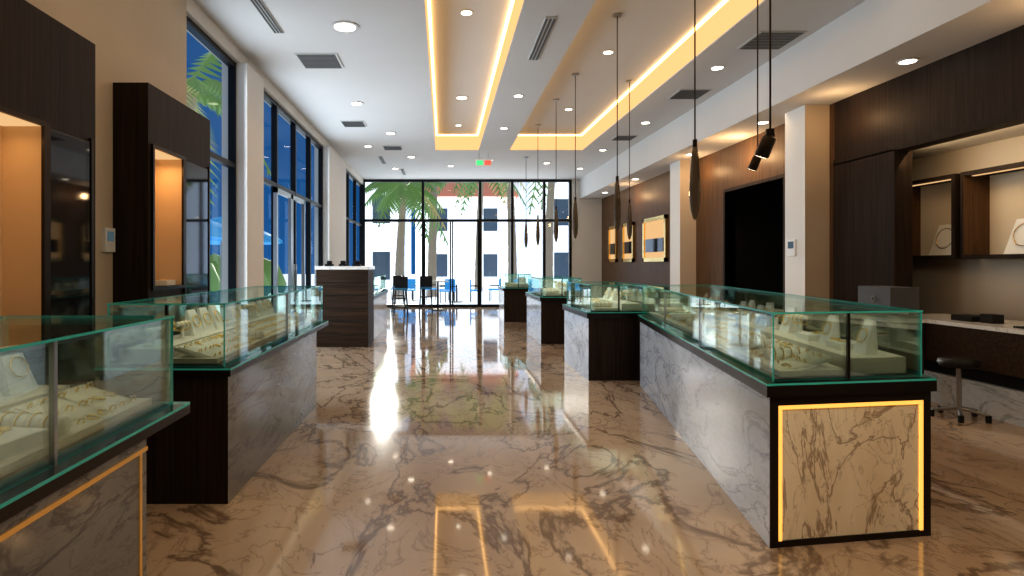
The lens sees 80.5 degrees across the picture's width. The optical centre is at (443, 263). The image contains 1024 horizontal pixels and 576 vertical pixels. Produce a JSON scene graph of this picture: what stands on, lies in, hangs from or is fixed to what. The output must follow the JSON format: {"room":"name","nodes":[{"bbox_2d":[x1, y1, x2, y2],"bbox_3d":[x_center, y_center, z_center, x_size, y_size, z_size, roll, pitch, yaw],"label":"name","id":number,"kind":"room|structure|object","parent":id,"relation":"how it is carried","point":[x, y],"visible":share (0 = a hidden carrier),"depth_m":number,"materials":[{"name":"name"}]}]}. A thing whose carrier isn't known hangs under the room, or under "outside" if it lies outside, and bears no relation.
{"room":"jewelry store","nodes":[
{"label":"jewelry store","id":0,"kind":"room"},
{"bbox_2d":[0,0,209,315],"bbox_3d":[-2.650,-0.040,3.870,0.320,3.080,5.140,0,0,0],"label":"display cabinet","id":1,"kind":"object","parent":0,"point":[161,145],"visible":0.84,"depth_m":4.10,"materials":[{"name":"brown wood"}]},
{"bbox_2d":[25,0,362,314],"bbox_3d":[-2.885,-0.725,8.768,0.350,4.450,24.535,0,0,0],"label":"wall","id":2,"kind":"structure","parent":0,"point":[134,40],"depth_m":8.26,"materials":[{"name":"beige painted plaster"}]},
{"bbox_2d":[102,227,114,251],"bbox_3d":[-2.793,-0.200,5.000,0.034,0.200,0.150,0,0,0],"label":"thermostat","id":3,"kind":"object","parent":2,"relation":"attached to","point":[108,234],"visible":1,"depth_m":4.97,"materials":[{"name":"white plastic"}]},
{"bbox_2d":[362,179,601,306],"bbox_3d":[1.873,-0.725,21.060,9.455,4.460,0.280,0,0,0],"label":"window frame","id":4,"kind":"structure","parent":0,"point":[585,251],"depth_m":20.92,"materials":[{"name":"black metal"}]},
{"bbox_2d":[146,307,1023,575],"bbox_3d":[1.745,1.560,8.810,9.710,0.120,24.620,0,0,0],"label":"floor","id":5,"kind":"structure","parent":0,"point":[456,442],"depth_m":4.03,"materials":[{"name":"stone"}]},
{"bbox_2d":[0,315,189,575],"bbox_3d":[-1.635,0.869,0.800,0.880,1.262,4.050,0,0,0],"label":"showcase","id":6,"kind":"object","parent":5,"relation":"on","point":[82,396],"visible":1,"depth_m":2.08,"materials":[{"name":"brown glass"}]},
{"bbox_2d":[106,286,327,503],"bbox_3d":[-1.750,0.874,5.300,0.850,1.252,3.150,0,0,0],"label":"showcase","id":7,"kind":"object","parent":5,"relation":"on","point":[244,359],"visible":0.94,"depth_m":4.12,"materials":[{"name":"grey stone"}]},
{"bbox_2d":[315,261,374,346],"bbox_3d":[-1.840,0.720,11.270,0.980,1.560,0.900,0,0,0],"label":"reception desk","id":8,"kind":"object","parent":5,"relation":"on","point":[348,291],"visible":0.95,"depth_m":10.84,"materials":[{"name":"brown wood"}]},
{"bbox_2d":[374,275,387,337],"bbox_3d":[-1.800,0.884,13.220,0.850,1.232,3.050,0,0,0],"label":"showcase","id":9,"kind":"object","parent":5,"relation":"on","point":[380,291],"visible":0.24,"depth_m":13.23,"materials":[{"name":"white stone"}]},
{"bbox_2d":[391,276,405,311],"bbox_3d":[-1.450,0.936,19.100,0.427,1.131,0.427,0,0,0],"label":"stool","id":10,"kind":"object","parent":5,"relation":"on","point":[393,286],"visible":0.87,"depth_m":18.94,"materials":[{"name":"grey"}]},
{"bbox_2d":[393,277,408,315],"bbox_3d":[-1.250,0.936,17.400,0.427,1.131,0.427,0,0,0],"label":"stool","id":11,"kind":"object","parent":5,"relation":"on","point":[401,283],"visible":1,"depth_m":17.56,"materials":[{"name":"grey"}]},
{"bbox_2d":[419,276,432,313],"bbox_3d":[-0.550,0.936,18.200,0.427,1.131,0.427,0,0,0],"label":"stool","id":12,"kind":"object","parent":5,"relation":"on","point":[425,281],"visible":0.99,"depth_m":18.36,"materials":[{"name":"grey"}]},
{"bbox_2d":[432,281,448,309],"bbox_3d":[-0.200,1.025,19.600,0.700,0.950,0.700,0,0,0],"label":"table","id":13,"kind":"object","parent":5,"relation":"on","point":[432,281],"visible":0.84,"depth_m":19.57,"materials":[{"name":"grey metal"}]},
{"bbox_2d":[498,274,531,321],"bbox_3d":[1.925,0.884,16.200,0.800,1.232,1.450,0,0,0],"label":"showcase","id":14,"kind":"object","parent":5,"relation":"on","point":[512,298],"visible":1,"depth_m":15.50,"materials":[{"name":"brown wood"}]},
{"bbox_2d":[525,276,581,343],"bbox_3d":[2.220,0.884,12.225,0.850,1.232,2.000,0,0,0],"label":"showcase","id":15,"kind":"object","parent":5,"relation":"on","point":[545,313],"visible":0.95,"depth_m":11.32,"materials":[{"name":"brown wood"}]},
{"bbox_2d":[562,281,644,380],"bbox_3d":[2.260,0.884,8.495,0.850,1.232,1.600,0,0,0],"label":"showcase","id":16,"kind":"object","parent":5,"relation":"on","point":[602,335],"visible":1,"depth_m":7.75,"materials":[{"name":"brown wood"}]},
{"bbox_2d":[638,284,936,547],"bbox_3d":[2.560,0.879,5.380,0.980,1.242,4.701,0,0,9],"label":"showcase","id":17,"kind":"object","parent":5,"relation":"on","point":[812,415],"visible":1,"depth_m":3.30,"materials":[{"name":"grey stone"}]},
{"bbox_2d":[858,286,1023,426],"bbox_3d":[5.450,0.820,2.630,1.220,1.360,9.260,0,0,0],"label":"desk","id":18,"kind":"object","parent":5,"relation":"on","point":[995,389],"depth_m":6.04,"materials":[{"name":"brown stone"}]},
{"bbox_2d":[931,357,991,422],"bbox_3d":[5.021,1.210,5.870,0.466,0.580,0.448,0,0,0],"label":"stool","id":19,"kind":"object","parent":5,"relation":"on","point":[958,363],"visible":0.98,"depth_m":5.83,"materials":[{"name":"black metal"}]},
{"bbox_2d":[425,0,762,149],"bbox_3d":[1.690,-3.164,8.100,3.816,0.388,14.996,0,0,0],"label":"led","id":20,"kind":"object","parent":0,"point":[728,12],"depth_m":10.22,"materials":[{"name":"yellow plastic"}]},
{"bbox_2d":[193,0,1023,198],"bbox_3d":[1.745,-2.890,8.800,9.710,1.240,24.600,0,0,0],"label":"ceiling","id":21,"kind":"structure","parent":0,"point":[848,48],"depth_m":9.02,"materials":[{"name":"grey paint"}]},
{"bbox_2d":[475,159,491,165],"bbox_3d":[1.050,-2.770,15.898,0.440,0.360,0.044,0,0,0],"label":"exit sign","id":22,"kind":"object","parent":21,"relation":"hanging from","point":[478,162],"depth_m":15.88,"materials":[{"name":"multicoloured plastic"}]},
{"bbox_2d":[524,157,527,247],"bbox_3d":[2.270,-1.694,16.600,0.117,2.509,0.120,0,0,0],"label":"pendant light","id":23,"kind":"object","parent":21,"relation":"hanging from","point":[526,232],"visible":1,"depth_m":16.57,"materials":[{"name":"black metal"}]},
{"bbox_2d":[535,124,539,244],"bbox_3d":[2.270,-1.899,14.500,0.117,2.919,0.120,0,0,0],"label":"pendant light","id":24,"kind":"object","parent":21,"relation":"hanging from","point":[537,125],"visible":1,"depth_m":14.47,"materials":[{"name":"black metal"}]},
{"bbox_2d":[553,99,558,241],"bbox_3d":[2.290,-1.899,12.260,0.117,2.919,0.120,0,0,0],"label":"pendant light","id":25,"kind":"object","parent":21,"relation":"hanging from","point":[554,100],"visible":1,"depth_m":12.23,"materials":[{"name":"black metal"}]},
{"bbox_2d":[572,73,578,238],"bbox_3d":[2.320,-1.899,10.600,0.117,2.919,0.120,0,0,0],"label":"pendant light","id":26,"kind":"object","parent":21,"relation":"hanging from","point":[575,213],"visible":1,"depth_m":10.58,"materials":[{"name":"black metal"}]},
{"bbox_2d":[613,12,621,230],"bbox_3d":[2.330,-1.899,8.070,0.117,2.919,0.120,0,0,0],"label":"pendant light","id":27,"kind":"object","parent":21,"relation":"hanging from","point":[617,203],"visible":1,"depth_m":8.05,"materials":[{"name":"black metal"}]},
{"bbox_2d":[626,80,632,239],"bbox_3d":[3.400,-1.899,11.000,0.117,2.919,0.120,0,0,0],"label":"pendant light","id":28,"kind":"object","parent":21,"relation":"hanging from","point":[629,213],"visible":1,"depth_m":10.98,"materials":[{"name":"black metal"}]},
{"bbox_2d":[689,0,700,219],"bbox_3d":[2.300,-1.879,5.500,0.117,2.959,0.120,0,0,0],"label":"pendant light","id":29,"kind":"object","parent":21,"relation":"hanging from","point":[694,186],"visible":1,"depth_m":5.48,"materials":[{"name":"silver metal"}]},
{"bbox_2d":[747,0,761,170],"bbox_3d":[3.434,-2.193,6.614,0.163,2.333,0.118,0,0,41],"label":"pendant light","id":30,"kind":"object","parent":21,"relation":"hanging from","point":[754,163],"visible":0.8,"depth_m":6.60,"materials":[{"name":"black metal"}]},
{"bbox_2d":[754,0,775,158],"bbox_3d":[2.284,-2.053,4.244,0.163,2.613,0.118,0,0,41],"label":"pendant light","id":31,"kind":"object","parent":21,"relation":"hanging from","point":[764,149],"visible":1,"depth_m":4.22,"materials":[{"name":"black metal"}]},
{"bbox_2d":[670,160,695,284],"bbox_3d":[5.335,-0.385,13.380,0.370,3.770,0.580,0,0,0],"label":"pillar","id":32,"kind":"structure","parent":0,"point":[682,223],"depth_m":13.09,"materials":[{"name":"white paint"}]},
{"bbox_2d":[785,105,829,298],"bbox_3d":[5.335,-0.385,8.810,0.370,3.770,0.500,0,0,0],"label":"pillar","id":33,"kind":"structure","parent":0,"point":[807,127],"depth_m":8.56,"materials":[{"name":"white paint"}]},
{"bbox_2d":[787,239,796,255],"bbox_3d":[5.133,-0.240,8.860,0.034,0.240,0.200,0,0,0],"label":"wall thermostat","id":34,"kind":"object","parent":33,"relation":"attached to","point":[791,244],"visible":1,"depth_m":8.81,"materials":[{"name":"white plastic"}]},
{"bbox_2d":[602,25,1023,320],"bbox_3d":[6.470,-0.385,8.860,2.060,3.770,24.120,0,0,0],"label":"wall","id":35,"kind":"structure","parent":0,"point":[963,110],"depth_m":7.74,"materials":[{"name":"brown wood"}]},
{"bbox_2d":[912,161,1023,258],"bbox_3d":[6.140,-0.560,5.925,0.320,1.000,4.050,0,0,0],"label":"display niche","id":36,"kind":"object","parent":35,"relation":"in","point":[979,213],"visible":0.91,"depth_m":6.91,"materials":[{"name":"brown wood"}]},
{"label":"outside","id":37,"kind":"structure","parent":0,"visible":0},
{"bbox_2d":[283,274,498,303],"bbox_3d":[0.000,1.580,38.400,120.000,0.120,103.200,0,0,0],"label":"ground","id":38,"kind":"structure","parent":37,"point":[463,290],"depth_m":28.95,"materials":[{"name":"grey"}]},
{"bbox_2d":[187,52,270,213],"bbox_3d":[-8.077,-2.341,17.726,4.701,7.687,4.956,0,0,41],"label":"palm","id":39,"kind":"object","parent":38,"relation":"on","point":[203,92],"visible":0.29,"depth_m":17.71,"materials":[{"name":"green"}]},
{"bbox_2d":[210,216,282,289],"bbox_3d":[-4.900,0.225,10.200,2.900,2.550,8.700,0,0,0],"label":"parasol","id":40,"kind":"object","parent":38,"relation":"on","point":[215,223],"visible":0.11,"depth_m":12.79,"materials":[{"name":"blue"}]},
{"bbox_2d":[210,253,286,290],"bbox_3d":[-6.500,0.600,12.000,2.000,1.800,20.000,0,0,0],"label":"hedge","id":41,"kind":"object","parent":38,"relation":"on","point":[214,258],"visible":0.09,"depth_m":16.74,"materials":[{"name":"green plant"}]},
{"bbox_2d":[365,182,448,299],"bbox_3d":[-1.622,-1.204,25.602,3.679,5.415,3.779,0,0,0],"label":"palm","id":42,"kind":"object","parent":38,"relation":"on","point":[408,194],"visible":0.77,"depth_m":25.30,"materials":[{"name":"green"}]},
{"bbox_2d":[402,279,415,301],"bbox_3d":[-1.384,1.050,23.855,0.500,0.900,0.460,0,0,6],"label":"outdoor chair","id":43,"kind":"object","parent":38,"relation":"on","point":[411,282],"visible":0.66,"depth_m":24.03,"materials":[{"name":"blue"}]},
{"bbox_2d":[408,282,419,300],"bbox_3d":[-1.300,1.130,24.600,0.900,0.740,0.900,0,0,0],"label":"table","id":44,"kind":"object","parent":38,"relation":"on","point":[416,282],"visible":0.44,"depth_m":24.57,"materials":[{"name":"grey"}]},
{"bbox_2d":[425,284,436,300],"bbox_3d":[-0.609,1.050,24.892,0.460,0.900,0.500,0,0,-23],"label":"outdoor chair","id":45,"kind":"object","parent":38,"relation":"on","point":[435,289],"visible":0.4,"depth_m":24.71,"materials":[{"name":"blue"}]},
{"bbox_2d":[427,184,437,296],"bbox_3d":[-0.244,-3.408,27.639,5.527,9.820,4.972,0,0,-45],"label":"palm","id":46,"kind":"object","parent":38,"relation":"on","point":[432,246],"visible":0.02,"depth_m":27.36,"materials":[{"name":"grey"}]},
{"bbox_2d":[439,279,454,300],"bbox_3d":[0.121,1.050,24.247,0.500,0.900,0.460,0,0,-30],"label":"outdoor chair","id":47,"kind":"object","parent":38,"relation":"on","point":[444,279],"visible":0.27,"depth_m":24.17,"materials":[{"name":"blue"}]},
{"bbox_2d":[439,279,455,303],"bbox_3d":[0.132,1.050,22.946,0.500,0.900,0.460,0,0,29],"label":"outdoor chair","id":48,"kind":"object","parent":38,"relation":"on","point":[447,284],"visible":0.93,"depth_m":23.03,"materials":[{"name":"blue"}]},
{"bbox_2d":[451,283,467,302],"bbox_3d":[0.500,1.130,23.600,0.900,0.740,0.900,0,0,0],"label":"table","id":49,"kind":"object","parent":38,"relation":"on","point":[456,301],"visible":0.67,"depth_m":23.57,"materials":[{"name":"grey metal"}]},
{"bbox_2d":[365,182,567,289],"bbox_3d":[-14.575,-3.500,27.462,74.824,10.000,38.145,0,0,-42],"label":"buildings","id":50,"kind":"structure","parent":38,"relation":"on","point":[380,242],"depth_m":41.97,"materials":[{"name":"white paint"}]},
{"bbox_2d":[470,279,481,301],"bbox_3d":[1.250,1.050,23.600,0.460,0.900,0.500,0,0,0],"label":"outdoor chair","id":51,"kind":"object","parent":38,"relation":"on","point":[470,279],"visible":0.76,"depth_m":23.40,"materials":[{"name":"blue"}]},
{"bbox_2d":[438,182,526,290],"bbox_3d":[1.945,-2.493,32.953,4.414,7.989,5.061,0,0,33],"label":"palm","id":52,"kind":"object","parent":38,"relation":"on","point":[499,187],"visible":0.18,"depth_m":32.93,"materials":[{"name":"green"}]},
{"bbox_2d":[471,182,516,281],"bbox_3d":[3.133,-3.114,27.908,5.354,9.233,5.373,0,0,25],"label":"palm","id":53,"kind":"object","parent":38,"relation":"on","point":[475,185],"visible":0.02,"depth_m":27.86,"materials":[{"name":"plant"}]},
{"bbox_2d":[488,279,499,300],"bbox_3d":[2.072,1.050,24.379,0.460,0.900,0.500,0,0,14],"label":"outdoor chair","id":54,"kind":"object","parent":38,"relation":"on","point":[499,279],"visible":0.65,"depth_m":24.21,"materials":[{"name":"grey"}]},
{"bbox_2d":[505,182,555,288],"bbox_3d":[5.196,-2.532,26.570,4.715,8.070,4.712,0,0,31],"label":"palm","id":55,"kind":"object","parent":38,"relation":"on","point":[551,185],"visible":0.05,"depth_m":26.40,"materials":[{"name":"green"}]}
]}

